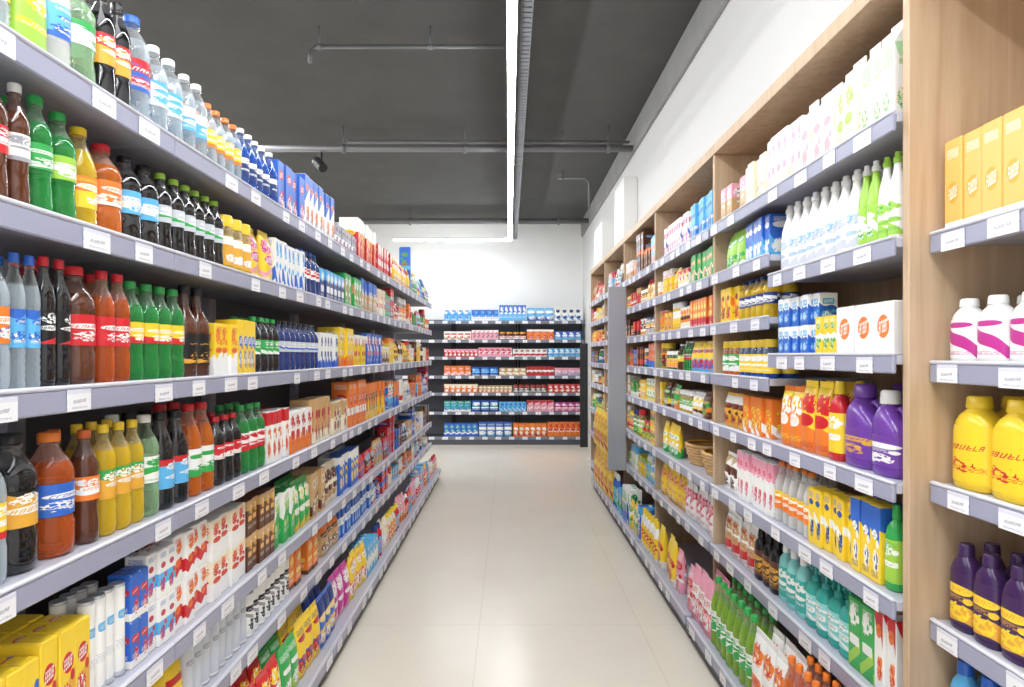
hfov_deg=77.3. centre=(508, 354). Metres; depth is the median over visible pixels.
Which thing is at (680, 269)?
bag
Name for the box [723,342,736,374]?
lidded jar
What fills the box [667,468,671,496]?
bag
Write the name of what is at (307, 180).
box
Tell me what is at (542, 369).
box
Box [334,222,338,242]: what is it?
box
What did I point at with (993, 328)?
detergent bottle
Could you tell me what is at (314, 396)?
packet
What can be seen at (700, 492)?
bag
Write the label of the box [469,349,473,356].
box
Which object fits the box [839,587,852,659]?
pump bottle
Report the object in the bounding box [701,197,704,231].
packet
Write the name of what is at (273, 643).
bag
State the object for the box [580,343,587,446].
end panel
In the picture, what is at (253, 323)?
packet
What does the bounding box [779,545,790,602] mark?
squeeze bottle
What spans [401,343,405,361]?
bag
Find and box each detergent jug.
[845,384,880,469]
[872,390,902,478]
[891,384,902,406]
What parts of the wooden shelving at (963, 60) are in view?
price rail, price rail, price rail, price rail, shelf, shelf, shelf, price rail, shelf, price rail, price rail, price rail, shelf, shelf, shelf, shelf, price rail, price rail, panel, shelf, shelf, panel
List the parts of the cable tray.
rail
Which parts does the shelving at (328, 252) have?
panel, shelf, shelf, shelf, shelf, shelf, price rail, price rail, price rail, price rail, price rail, price rail, shelf, price rail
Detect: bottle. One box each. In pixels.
[0,0,10,26]
[0,0,46,50]
[0,95,6,104]
[0,96,8,196]
[0,256,2,347]
[0,281,9,388]
[0,432,38,576]
[0,477,6,583]
[1,252,25,388]
[5,82,30,203]
[17,255,40,387]
[20,266,37,282]
[23,260,36,386]
[26,94,52,210]
[26,113,38,205]
[30,126,58,212]
[30,256,55,386]
[31,431,74,558]
[37,111,76,218]
[37,429,66,544]
[46,0,70,65]
[52,0,95,82]
[52,259,70,385]
[53,143,77,218]
[55,0,85,76]
[58,126,96,224]
[63,266,95,384]
[65,424,82,455]
[70,429,99,544]
[78,143,121,232]
[82,2,93,74]
[82,155,106,227]
[83,274,102,381]
[85,421,103,526]
[86,0,115,96]
[92,271,114,382]
[92,424,115,536]
[94,281,114,381]
[95,419,119,523]
[98,414,127,516]
[102,164,113,179]
[103,274,129,381]
[103,284,130,380]
[105,421,130,529]
[106,155,140,238]
[110,2,130,105]
[114,412,141,509]
[115,281,143,380]
[119,419,143,522]
[120,287,145,379]
[123,14,150,119]
[128,414,158,516]
[131,100,136,109]
[132,284,159,379]
[135,164,158,244]
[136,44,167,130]
[137,292,154,378]
[137,409,152,447]
[139,59,152,120]
[144,412,174,509]
[145,285,167,377]
[145,287,171,378]
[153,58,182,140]
[153,74,171,132]
[153,404,166,426]
[154,173,171,248]
[159,289,184,377]
[163,287,174,318]
[165,402,186,437]
[166,409,188,502]
[168,84,183,140]
[168,179,184,252]
[171,74,195,147]
[171,285,197,376]
[179,185,195,255]
[180,404,201,496]
[183,103,193,147]
[184,84,207,155]
[185,416,202,485]
[187,402,213,490]
[189,191,204,258]
[190,287,209,375]
[195,111,204,154]
[196,103,216,162]
[197,414,206,481]
[199,196,214,261]
[203,416,224,485]
[205,110,224,167]
[206,412,214,421]
[208,124,220,165]
[209,201,223,264]
[214,405,223,411]
[215,117,233,173]
[217,128,227,169]
[219,403,237,424]
[219,414,233,481]
[223,124,241,178]
[223,134,231,170]
[227,412,241,477]
[230,128,249,183]
[232,402,244,464]
[235,405,249,473]
[239,403,257,470]
[241,134,256,188]
[248,316,260,371]
[248,402,264,466]
[249,141,262,192]
[256,147,269,197]
[256,317,268,371]
[263,152,276,201]
[263,318,273,370]
[268,319,279,370]
[275,320,284,370]
[280,321,290,369]
[286,322,295,369]
[291,323,300,368]
[296,323,305,368]
[297,248,306,290]
[301,324,310,368]
[303,251,310,292]
[305,260,306,290]
[306,325,314,367]
[307,253,315,293]
[311,325,317,367]
[312,255,319,294]
[372,525,378,558]
[375,522,381,556]
[385,512,390,541]
[387,509,392,538]
[390,506,395,534]
[393,506,396,530]
[394,503,398,528]
[403,494,407,513]
[404,496,406,516]
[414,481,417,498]
[424,466,425,486]
[432,455,435,470]
[613,472,616,504]
[615,473,618,505]
[616,475,621,507]
[641,507,646,544]
[643,510,648,548]
[646,513,651,551]
[648,316,654,332]
[649,516,654,555]
[651,315,654,332]
[652,519,657,557]
[653,522,659,563]
[678,344,684,369]
[682,344,689,369]
[683,341,692,369]
[687,341,691,370]
[689,341,695,370]
[711,576,726,645]
[716,582,731,652]
[720,587,735,660]
[726,593,741,668]
[728,577,741,619]
[733,600,749,676]
[734,582,748,626]
[739,282,753,318]
[739,588,753,625]
[739,607,755,685]
[744,594,760,633]
[745,280,759,317]
[745,614,758,686]
[750,600,766,641]
[751,278,766,316]
[754,528,766,580]
[755,282,765,316]
[756,276,771,316]
[760,607,773,636]
[761,280,776,315]
[762,534,773,587]
[763,284,779,316]
[767,287,780,314]
[767,615,777,638]
[769,539,782,594]
[773,286,789,316]
[775,460,789,521]
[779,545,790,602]
[781,205,793,269]
[781,284,798,298]
[782,463,797,525]
[783,655,800,686]
[786,550,799,610]
[788,466,804,529]
[789,201,802,266]
[792,663,805,686]
[793,472,808,519]
[795,557,811,619]
[797,469,810,534]
[798,196,811,263]
[800,476,815,523]
[802,655,817,684]
[803,472,816,538]
[804,671,811,684]
[806,192,820,261]
[806,564,821,628]
[811,663,825,686]
[812,680,819,686]
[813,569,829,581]
[815,187,830,258]
[816,571,833,638]
[823,671,830,685]
[825,181,841,255]
[828,579,841,590]
[828,579,845,648]
[829,381,849,461]
[832,680,840,686]
[835,175,851,252]
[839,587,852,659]
[841,585,853,599]
[846,169,863,248]
[850,381,864,402]
[858,165,871,245]
[867,160,881,242]
[878,157,891,238]
[885,504,902,592]
[888,151,902,237]
[950,298,982,360]
[950,542,979,634]
[950,658,978,686]
[953,395,1000,493]
[973,552,1006,650]
[976,673,1001,686]
[977,294,1014,360]
[978,542,1006,572]
[981,675,999,686]
[991,399,1023,505]
[997,395,1023,417]
[997,408,1007,417]
[1001,563,1023,667]
[1004,552,1023,580]
[1004,565,1010,580]
[1010,292,1023,361]
[1015,295,1022,307]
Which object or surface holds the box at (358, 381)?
on the shelving at (328, 252)
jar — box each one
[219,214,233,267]
[223,219,242,270]
[230,224,250,273]
[394,297,399,320]
[398,298,401,320]
[399,299,405,321]
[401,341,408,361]
[406,445,411,461]
[406,446,409,463]
[499,332,505,339]
[506,332,512,339]
[513,332,518,339]
[513,385,517,392]
[519,332,525,339]
[519,385,523,392]
[524,385,529,392]
[530,385,534,392]
[536,385,540,392]
[541,385,546,392]
[627,405,634,428]
[630,411,635,430]
[632,411,639,431]
[633,409,641,432]
[637,410,644,434]
[639,409,646,435]
[640,410,647,436]
[645,348,648,366]
[661,343,670,367]
[666,343,675,368]
[667,351,676,368]
[669,351,677,368]
[671,351,675,368]
[675,351,677,369]
[680,389,690,410]
[683,390,692,411]
[686,391,692,412]
[689,391,699,413]
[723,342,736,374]
[729,341,743,374]
[733,341,747,374]
[739,341,754,375]
[744,340,759,376]
[751,340,766,376]
[757,340,772,377]
[763,339,779,377]
[781,368,798,377]
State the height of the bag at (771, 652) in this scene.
0.260 m
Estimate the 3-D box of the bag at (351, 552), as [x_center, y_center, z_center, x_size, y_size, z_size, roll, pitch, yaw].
[-0.826,1.132,3.349,0.054,0.215,0.082,0,0,1]
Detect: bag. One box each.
[151,674,165,686]
[163,658,181,686]
[233,668,248,686]
[239,228,257,275]
[245,657,260,683]
[247,679,254,686]
[254,665,270,686]
[255,230,271,279]
[257,642,269,669]
[265,652,280,686]
[267,630,279,656]
[274,479,280,485]
[276,640,290,686]
[277,621,288,645]
[281,476,287,485]
[285,629,298,686]
[286,610,295,632]
[287,473,292,484]
[289,479,298,531]
[293,616,305,679]
[294,603,302,620]
[295,476,304,527]
[300,473,309,522]
[301,594,309,612]
[301,607,312,668]
[308,588,314,604]
[309,599,319,658]
[313,583,320,598]
[316,592,325,648]
[317,524,327,556]
[321,463,328,506]
[322,586,330,640]
[325,461,332,502]
[325,521,331,548]
[325,572,337,621]
[326,580,334,631]
[329,458,336,499]
[330,514,338,544]
[333,565,343,615]
[339,559,349,607]
[346,554,354,599]
[349,549,356,590]
[354,544,361,587]
[358,453,363,474]
[358,456,361,478]
[359,539,366,581]
[362,451,368,473]
[365,449,370,469]
[368,447,373,467]
[370,440,377,465]
[371,481,375,499]
[371,485,373,503]
[374,481,378,498]
[375,438,379,462]
[377,437,382,461]
[377,519,382,549]
[380,515,388,547]
[388,465,391,484]
[392,258,394,279]
[393,259,396,280]
[393,496,399,521]
[394,343,397,362]
[394,346,395,362]
[395,261,398,281]
[395,339,399,361]
[397,493,401,522]
[398,340,402,361]
[399,265,403,285]
[400,422,403,441]
[400,492,404,520]
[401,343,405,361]
[401,452,406,466]
[402,421,406,440]
[402,456,405,468]
[403,343,406,361]
[404,488,409,511]
[405,269,408,288]
[405,380,408,400]
[407,485,411,508]
[409,304,411,323]
[409,482,413,505]
[411,480,414,502]
[416,416,419,429]
[425,461,428,481]
[472,367,479,375]
[472,400,479,411]
[479,422,486,436]
[481,367,488,375]
[481,400,488,411]
[487,422,494,436]
[490,367,497,375]
[490,400,497,411]
[496,422,503,436]
[504,422,511,435]
[527,308,534,320]
[536,308,543,320]
[545,308,552,320]
[594,406,598,443]
[594,445,599,480]
[597,408,602,446]
[597,448,602,484]
[600,410,605,450]
[600,451,605,489]
[603,412,607,453]
[603,454,608,494]
[608,470,617,500]
[615,269,618,286]
[629,499,634,528]
[633,501,638,530]
[635,504,638,534]
[642,419,647,438]
[646,420,650,439]
[646,452,650,478]
[647,279,652,299]
[648,454,653,480]
[651,278,654,299]
[651,456,654,483]
[658,524,668,568]
[661,462,668,494]
[663,420,670,451]
[664,382,668,404]
[665,382,672,406]
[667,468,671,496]
[667,533,675,577]
[668,469,675,501]
[669,422,674,451]
[669,538,678,587]
[670,424,676,455]
[671,383,677,406]
[672,471,680,504]
[674,384,678,407]
[674,425,683,458]
[675,267,682,288]
[675,385,684,409]
[676,547,687,593]
[678,475,685,508]
[682,478,687,511]
[685,480,692,516]
[687,563,694,612]
[690,483,698,520]
[691,342,699,370]
[692,392,700,414]
[692,562,702,620]
[696,488,702,523]
[697,341,705,371]
[697,392,705,416]
[698,569,708,628]
[700,490,708,528]
[702,391,712,418]
[703,341,711,371]
[703,576,717,638]
[706,493,711,530]
[708,341,712,372]
[708,497,712,537]
[714,569,723,598]
[720,576,733,613]
[724,392,734,425]
[725,451,733,490]
[725,509,734,552]
[727,236,733,267]
[730,230,740,266]
[730,453,736,494]
[731,393,741,427]
[731,513,742,560]
[737,228,745,263]
[738,394,744,429]
[739,518,751,566]
[747,523,758,573]
[752,626,766,686]
[762,637,777,686]
[772,626,784,652]
[773,649,792,686]
[781,385,794,444]
[783,637,796,676]
[790,386,804,448]
[793,649,811,686]
[801,380,818,452]
[815,381,834,456]
[845,381,854,401]
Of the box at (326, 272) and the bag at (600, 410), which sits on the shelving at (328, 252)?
the box at (326, 272)
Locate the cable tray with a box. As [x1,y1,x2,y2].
[513,0,533,238]
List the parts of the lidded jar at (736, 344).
lid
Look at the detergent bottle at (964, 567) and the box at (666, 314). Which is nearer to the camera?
the detergent bottle at (964, 567)
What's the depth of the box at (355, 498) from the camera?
3.65 m
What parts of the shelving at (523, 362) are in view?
price rail, price rail, price rail, price rail, price rail, price rail, price rail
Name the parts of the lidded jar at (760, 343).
lid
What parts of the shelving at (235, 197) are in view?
panel, shelf, shelf, shelf, shelf, price rail, price rail, price rail, price rail, price rail, shelf, price rail, shelf, price rail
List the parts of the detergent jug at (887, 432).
handle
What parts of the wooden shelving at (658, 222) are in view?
steel panel, price rail, shelf, price rail, price rail, price rail, price rail, price rail, price rail, price rail, shelf, shelf, shelf, shelf, panel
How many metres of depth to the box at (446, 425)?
9.63 m
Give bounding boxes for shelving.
[0,21,174,686]
[15,136,332,686]
[212,223,382,673]
[297,261,410,582]
[344,282,428,531]
[374,296,440,499]
[395,320,453,444]
[452,320,517,444]
[518,320,584,444]
[589,258,623,476]
[592,237,654,513]
[608,205,711,556]
[635,145,794,637]
[687,0,1023,686]
[929,205,1023,686]
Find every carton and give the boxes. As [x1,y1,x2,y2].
[381,289,386,315]
[383,290,388,316]
[800,99,819,167]
[812,91,831,160]
[822,82,843,153]
[835,70,852,145]
[843,55,866,140]
[861,41,881,128]
[873,33,890,121]
[881,20,902,115]
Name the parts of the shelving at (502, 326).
price rail, price rail, price rail, price rail, price rail, price rail, price rail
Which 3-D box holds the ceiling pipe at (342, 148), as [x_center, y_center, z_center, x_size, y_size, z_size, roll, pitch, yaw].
[-0.590,-1.956,5.800,3.420,0.248,0.081,0,0,0]
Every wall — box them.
[336,222,582,339]
[583,0,853,449]
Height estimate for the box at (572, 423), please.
0.220 m
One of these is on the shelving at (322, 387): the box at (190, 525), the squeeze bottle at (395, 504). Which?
the squeeze bottle at (395, 504)
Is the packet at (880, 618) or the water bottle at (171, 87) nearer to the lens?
the packet at (880, 618)
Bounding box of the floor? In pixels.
[321,445,719,686]
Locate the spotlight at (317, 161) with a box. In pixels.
[312,152,327,171]
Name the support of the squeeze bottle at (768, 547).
on the wooden shelving at (963, 60)
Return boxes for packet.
[0,624,27,635]
[0,634,9,641]
[0,634,56,686]
[0,656,38,686]
[0,667,22,686]
[0,678,4,686]
[2,614,43,626]
[16,624,75,686]
[34,614,89,686]
[215,319,242,372]
[243,320,247,372]
[244,412,271,464]
[248,321,251,372]
[251,321,254,371]
[252,410,276,462]
[256,408,281,456]
[257,409,280,459]
[265,407,288,456]
[267,237,278,281]
[274,485,294,536]
[274,495,277,548]
[275,488,288,537]
[275,490,286,543]
[275,492,279,543]
[279,240,281,282]
[282,241,286,284]
[287,245,290,285]
[290,399,311,406]
[291,247,294,286]
[295,249,299,288]
[300,251,304,290]
[300,398,320,440]
[305,396,324,437]
[306,397,323,440]
[307,398,317,442]
[311,396,329,437]
[315,332,322,367]
[323,333,326,367]
[326,333,328,366]
[329,333,331,366]
[332,334,336,366]
[337,334,337,366]
[353,335,355,365]
[356,335,356,364]
[357,335,359,364]
[360,336,362,364]
[364,336,365,364]
[377,289,379,313]
[377,428,388,455]
[380,290,381,314]
[383,291,384,315]
[406,342,414,360]
[408,375,416,383]
[415,342,416,360]
[418,375,419,395]
[499,305,503,320]
[504,305,507,320]
[508,305,512,320]
[513,305,516,320]
[517,305,521,320]
[522,305,525,320]
[612,272,613,286]
[622,264,623,281]
[626,264,627,279]
[630,261,631,276]
[631,443,636,466]
[632,260,635,275]
[635,446,641,469]
[638,447,648,453]
[664,229,667,254]
[668,226,669,252]
[670,224,671,251]
[672,223,673,249]
[674,221,675,248]
[676,219,677,247]
[678,217,682,245]
[683,214,684,242]
[685,211,689,241]
[691,206,692,237]
[693,203,697,236]
[698,203,698,233]
[699,200,700,232]
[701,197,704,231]
[705,194,707,228]
[708,194,708,227]
[709,189,712,229]
[737,450,758,495]
[739,451,761,499]
[744,453,764,502]
[751,455,769,503]
[753,457,777,507]
[757,459,779,511]
[762,461,787,514]
[767,141,770,188]
[768,463,795,517]
[771,135,775,186]
[776,130,781,183]
[782,125,789,179]
[790,120,795,174]
[796,115,806,170]
[808,486,836,543]
[815,489,843,548]
[824,492,853,552]
[833,495,857,554]
[836,498,850,561]
[847,501,850,563]
[851,496,883,571]
[861,500,900,577]
[870,504,902,584]
[875,610,902,686]
[887,615,902,686]
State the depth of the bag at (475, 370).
9.64 m
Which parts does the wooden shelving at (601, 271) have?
price rail, price rail, price rail, price rail, price rail, panel, shelf, panel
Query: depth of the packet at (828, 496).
1.98 m
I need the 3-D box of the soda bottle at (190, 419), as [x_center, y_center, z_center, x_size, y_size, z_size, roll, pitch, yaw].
[-0.976,0.294,1.970,0.061,0.210,0.061,0,0,31]
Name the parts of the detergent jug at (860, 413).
handle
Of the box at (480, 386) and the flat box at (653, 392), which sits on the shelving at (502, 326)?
the box at (480, 386)
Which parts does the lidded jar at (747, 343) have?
lid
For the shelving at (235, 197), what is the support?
on the floor
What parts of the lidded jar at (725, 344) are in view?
lid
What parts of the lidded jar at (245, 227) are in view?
lid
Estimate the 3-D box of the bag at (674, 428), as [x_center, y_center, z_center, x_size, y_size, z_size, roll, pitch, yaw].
[1.010,0.514,3.885,0.054,0.190,0.082,0,0,0]
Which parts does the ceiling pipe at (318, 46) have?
hanger rod, hanger rod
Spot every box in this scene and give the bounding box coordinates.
[108,571,138,621]
[118,565,147,615]
[125,552,154,603]
[125,617,138,669]
[138,533,181,583]
[138,547,166,598]
[138,611,147,661]
[147,543,174,592]
[147,601,154,652]
[154,595,166,646]
[166,589,174,639]
[171,528,193,578]
[174,580,181,630]
[180,523,197,568]
[181,574,193,624]
[190,519,206,565]
[193,567,197,612]
[198,562,206,609]
[199,517,220,561]
[203,511,227,553]
[207,556,220,602]
[209,323,222,374]
[213,507,238,548]
[220,502,244,540]
[221,550,227,592]
[222,324,227,373]
[227,544,238,586]
[228,325,237,373]
[230,499,252,536]
[238,495,256,531]
[239,538,244,577]
[245,492,264,528]
[245,534,252,572]
[247,490,269,524]
[250,159,283,206]
[252,530,256,565]
[253,487,274,520]
[256,526,264,562]
[264,523,269,557]
[269,519,274,553]
[284,165,291,211]
[288,407,311,446]
[289,408,305,448]
[289,409,300,450]
[289,411,295,454]
[289,552,293,590]
[290,469,317,511]
[292,171,296,214]
[292,472,316,519]
[294,546,300,585]
[295,173,309,223]
[297,175,304,220]
[299,466,324,511]
[301,536,311,574]
[310,179,313,226]
[312,532,317,568]
[314,182,317,228]
[317,327,342,366]
[318,186,322,232]
[318,456,342,495]
[319,267,323,296]
[320,454,343,490]
[323,192,323,232]
[324,193,328,235]
[324,269,329,297]
[324,451,347,489]
[329,197,333,239]
[330,272,332,298]
[330,400,340,430]
[330,401,339,432]
[330,402,336,434]
[330,404,330,434]
[331,382,351,426]
[331,449,353,486]
[333,273,336,300]
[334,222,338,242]
[334,272,347,303]
[334,448,355,483]
[335,399,346,429]
[336,510,340,539]
[337,275,340,301]
[337,381,356,423]
[337,446,357,480]
[338,381,355,425]
[339,217,360,256]
[339,226,340,243]
[340,508,343,537]
[341,227,345,247]
[341,277,343,302]
[343,328,344,365]
[344,328,350,365]
[344,380,362,421]
[345,503,348,532]
[346,231,348,249]
[348,274,350,304]
[348,501,350,528]
[349,233,350,250]
[349,380,360,423]
[349,543,369,576]
[350,498,353,525]
[351,235,354,253]
[351,277,356,306]
[351,329,352,365]
[352,540,371,571]
[353,333,368,364]
[354,496,356,523]
[356,278,363,308]
[356,379,365,420]
[356,537,374,568]
[357,279,358,307]
[358,493,359,519]
[358,533,377,564]
[359,280,360,307]
[359,490,362,515]
[361,220,363,258]
[364,225,364,259]
[364,280,366,309]
[364,487,365,511]
[365,225,368,262]
[366,381,380,413]
[366,382,374,415]
[366,383,370,418]
[366,384,367,419]
[367,282,370,310]
[367,484,369,507]
[369,229,369,262]
[369,333,370,363]
[370,230,371,264]
[370,383,372,417]
[371,334,372,363]
[371,438,384,459]
[372,231,375,266]
[372,284,374,312]
[372,334,374,363]
[373,471,383,481]
[373,480,383,493]
[375,285,376,312]
[375,334,377,363]
[375,382,376,414]
[375,417,391,434]
[375,435,391,452]
[376,243,379,269]
[376,380,384,411]
[377,288,391,303]
[379,335,381,363]
[381,247,382,271]
[382,338,389,362]
[383,248,385,273]
[384,347,385,362]
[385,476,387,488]
[386,250,387,274]
[386,347,387,362]
[388,253,391,277]
[391,433,393,451]
[391,463,398,476]
[391,464,396,477]
[392,289,393,304]
[392,339,393,362]
[392,416,393,433]
[393,381,398,405]
[393,382,395,406]
[394,421,408,439]
[394,425,400,445]
[394,430,396,448]
[397,420,411,436]
[397,429,398,447]
[398,406,412,419]
[399,458,400,473]
[400,247,410,269]
[404,270,410,289]
[406,304,409,323]
[409,383,411,399]
[409,467,421,480]
[414,442,415,457]
[415,384,417,396]
[415,406,425,410]
[416,411,422,426]
[416,413,420,428]
[416,463,423,474]
[417,367,426,378]
[417,436,421,450]
[418,342,419,360]
[427,405,428,422]
[428,463,430,478]
[444,306,450,320]
[444,331,450,339]
[444,349,447,356]
[444,366,450,375]
[444,384,449,392]
[444,400,450,411]
[444,423,449,436]
[448,349,451,356]
[450,384,454,392]
[450,423,454,436]
[451,306,457,320]
[451,331,457,339]
[451,366,457,375]
[451,400,457,411]
[452,349,456,356]
[455,384,460,392]
[455,423,460,436]
[457,349,460,356]
[458,306,463,320]
[458,331,463,339]
[458,366,463,375]
[458,400,464,411]
[461,349,464,356]
[461,384,466,392]
[461,422,466,436]
[464,306,470,320]
[464,331,470,339]
[464,366,470,375]
[464,400,470,411]
[465,349,468,356]
[467,384,471,392]
[467,423,471,436]
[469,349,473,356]
[472,310,477,320]
[472,330,475,339]
[472,384,477,392]
[472,423,477,436]
[474,349,477,356]
[476,330,480,339]
[478,310,484,320]
[479,348,483,356]
[479,385,482,392]
[481,330,484,339]
[483,385,486,392]
[484,348,489,356]
[485,310,491,320]
[485,330,489,339]
[487,385,490,392]
[490,330,493,339]
[490,348,494,356]
[491,385,494,392]
[492,310,497,320]
[494,330,498,339]
[495,385,499,392]
[496,348,500,356]
[499,368,505,375]
[499,401,503,411]
[500,385,503,392]
[501,348,506,356]
[504,385,507,392]
[504,401,507,411]
[506,368,512,375]
[507,348,511,356]
[508,385,511,392]
[508,401,512,411]
[513,349,518,356]
[513,368,518,375]
[513,401,516,411]
[513,423,517,436]
[517,401,521,411]
[519,349,523,356]
[519,368,525,375]
[519,423,523,436]
[522,401,525,411]
[524,349,529,356]
[524,423,529,436]
[527,329,532,339]
[527,366,530,375]
[527,400,532,411]
[530,349,535,356]
[530,423,534,436]
[531,366,535,375]
[533,329,539,339]
[533,400,539,411]
[535,422,540,436]
[536,349,540,356]
[536,366,539,375]
[540,329,546,339]
[540,366,544,375]
[540,400,546,411]
[541,349,546,356]
[541,423,546,436]
[545,366,548,375]
[547,329,553,339]
[547,348,552,356]
[547,384,552,392]
[547,400,553,411]
[547,421,552,436]
[549,366,553,375]
[553,348,558,356]
[553,384,558,392]
[553,421,558,436]
[554,308,560,320]
[554,331,560,339]
[554,368,560,375]
[554,402,560,411]
[558,421,563,436]
[559,348,563,356]
[559,384,563,392]
[561,309,567,320]
[561,331,567,339]
[561,368,567,375]
[561,402,567,411]
[564,348,569,356]
[564,384,569,392]
[564,421,569,436]
[568,308,574,320]
[568,331,574,339]
[568,368,574,375]
[568,402,574,411]
[569,421,575,436]
[570,348,575,356]
[570,384,575,392]
[574,402,579,411]
[575,308,580,320]
[575,331,580,339]
[575,368,579,375]
[575,421,579,436]
[576,348,579,356]
[576,384,579,392]
[597,351,603,362]
[617,487,621,510]
[620,491,621,514]
[622,484,634,518]
[624,486,636,519]
[625,487,637,523]
[626,320,627,336]
[628,319,640,335]
[628,489,641,523]
[629,375,640,384]
[630,348,631,365]
[632,381,638,394]
[633,350,634,365]
[634,321,636,335]
[636,236,638,256]
[636,256,637,272]
[636,382,639,395]
[637,288,638,303]
[637,321,640,334]
[637,347,639,365]
[638,233,640,254]
[638,254,640,271]
[638,454,648,471]
[638,505,654,538]
[639,287,647,302]
[640,347,641,366]
[640,456,647,474]
[641,231,654,252]
[641,252,643,269]
[641,379,646,397]
[642,347,648,366]
[644,250,645,267]
[644,380,646,398]
[644,458,646,476]
[646,248,647,266]
[648,247,650,265]
[649,344,650,366]
[649,379,651,389]
[649,390,651,400]
[651,343,652,367]
[651,410,652,426]
[651,427,653,444]
[652,379,654,390]
[652,390,654,401]
[653,235,654,261]
[653,343,654,367]
[653,411,654,427]
[658,282,662,295]
[660,344,676,368]
[660,382,675,403]
[663,271,664,293]
[664,313,667,330]
[665,270,668,292]
[668,312,672,329]
[670,268,684,290]
[678,271,680,287]
[681,269,684,285]
[685,267,690,284]
[690,301,692,326]
[692,254,696,281]
[693,300,694,325]
[695,299,697,325]
[697,252,701,279]
[698,298,700,325]
[701,297,703,324]
[702,250,705,277]
[703,297,708,324]
[706,249,707,275]
[708,245,712,275]
[709,295,712,323]
[721,187,726,218]
[721,289,725,321]
[726,287,733,320]
[727,183,739,214]
[734,285,762,319]
[740,174,745,206]
[743,395,772,432]
[746,168,747,202]
[746,225,748,260]
[748,161,756,201]
[749,222,752,258]
[750,396,779,433]
[753,220,756,257]
[755,397,782,436]
[757,159,758,195]
[757,216,764,255]
[759,151,766,194]
[765,213,785,254]
[765,399,781,438]
[778,299,783,326]
[778,327,783,352]
[784,298,791,326]
[784,326,792,352]
[792,296,800,325]
[792,326,799,352]
[800,296,801,324]
[800,325,801,352]
[802,294,812,324]
[802,324,813,352]
[813,292,837,323]
[813,324,814,352]
[815,317,822,352]
[823,316,828,352]
[829,315,836,352]
[837,306,854,352]
[849,594,863,672]
[855,303,874,351]
[861,603,874,685]
[874,300,902,354]
[945,136,963,227]
[964,126,981,221]
[982,116,1002,216]
[1003,105,1023,210]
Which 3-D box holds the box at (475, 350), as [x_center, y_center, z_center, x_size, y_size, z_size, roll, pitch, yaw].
[-0.502,-0.031,9.691,0.061,0.120,0.116,0,0,0]
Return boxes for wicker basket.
[685,439,712,465]
[701,448,712,475]
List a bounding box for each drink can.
[49,598,67,614]
[59,592,77,613]
[70,586,87,600]
[76,598,94,686]
[81,580,97,594]
[87,592,105,686]
[96,586,113,684]
[108,580,124,677]
[179,645,193,686]
[194,641,200,686]
[201,629,209,685]
[210,621,218,676]
[219,617,224,667]
[225,610,232,659]
[233,602,239,651]
[240,596,245,644]
[246,590,253,637]
[253,586,258,630]
[259,581,264,624]
[265,574,270,618]
[270,570,274,612]
[275,567,279,606]
[280,562,284,601]
[285,557,288,596]
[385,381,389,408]
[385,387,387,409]
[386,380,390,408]
[391,380,392,407]
[399,379,401,403]
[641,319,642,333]
[644,318,650,333]
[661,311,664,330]
[673,303,674,328]
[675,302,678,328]
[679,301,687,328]
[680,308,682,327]
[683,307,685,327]
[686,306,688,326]
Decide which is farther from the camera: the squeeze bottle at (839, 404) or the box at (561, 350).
the box at (561, 350)
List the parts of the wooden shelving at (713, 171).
price rail, shelf, price rail, price rail, price rail, price rail, price rail, price rail, price rail, shelf, shelf, shelf, shelf, shelf, panel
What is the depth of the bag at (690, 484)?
3.52 m
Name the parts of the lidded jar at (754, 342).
lid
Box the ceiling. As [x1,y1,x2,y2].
[47,0,700,221]
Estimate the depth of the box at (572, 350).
9.64 m
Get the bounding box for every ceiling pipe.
[254,125,632,152]
[308,26,503,63]
[347,131,629,143]
[360,208,588,224]
[558,170,589,208]
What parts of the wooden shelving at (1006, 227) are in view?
price rail, price rail, price rail, price rail, shelf, shelf, shelf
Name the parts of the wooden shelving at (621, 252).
price rail, shelf, panel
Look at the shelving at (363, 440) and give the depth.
5.34 m
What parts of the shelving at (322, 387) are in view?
panel, shelf, shelf, shelf, shelf, shelf, price rail, price rail, price rail, price rail, price rail, price rail, price rail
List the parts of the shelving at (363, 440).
panel, shelf, shelf, shelf, shelf, shelf, price rail, price rail, price rail, price rail, price rail, price rail, price rail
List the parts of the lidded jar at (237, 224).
lid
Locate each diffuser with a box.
[394,239,508,240]
[508,0,516,240]
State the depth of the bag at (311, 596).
2.79 m
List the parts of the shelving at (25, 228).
shelf, shelf, shelf, price rail, price rail, price rail, price rail, shelf, price rail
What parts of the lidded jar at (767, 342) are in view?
lid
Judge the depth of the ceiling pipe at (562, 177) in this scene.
7.19 m
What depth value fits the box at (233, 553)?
2.03 m
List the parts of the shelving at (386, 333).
panel, shelf, shelf, shelf, shelf, price rail, price rail, price rail, price rail, price rail, price rail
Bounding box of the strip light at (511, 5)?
[393,0,517,240]
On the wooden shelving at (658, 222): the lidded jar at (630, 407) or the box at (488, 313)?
the lidded jar at (630, 407)
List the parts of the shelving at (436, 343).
price rail, price rail, price rail, shelf, shelf, price rail, price rail, shelf, price rail, price rail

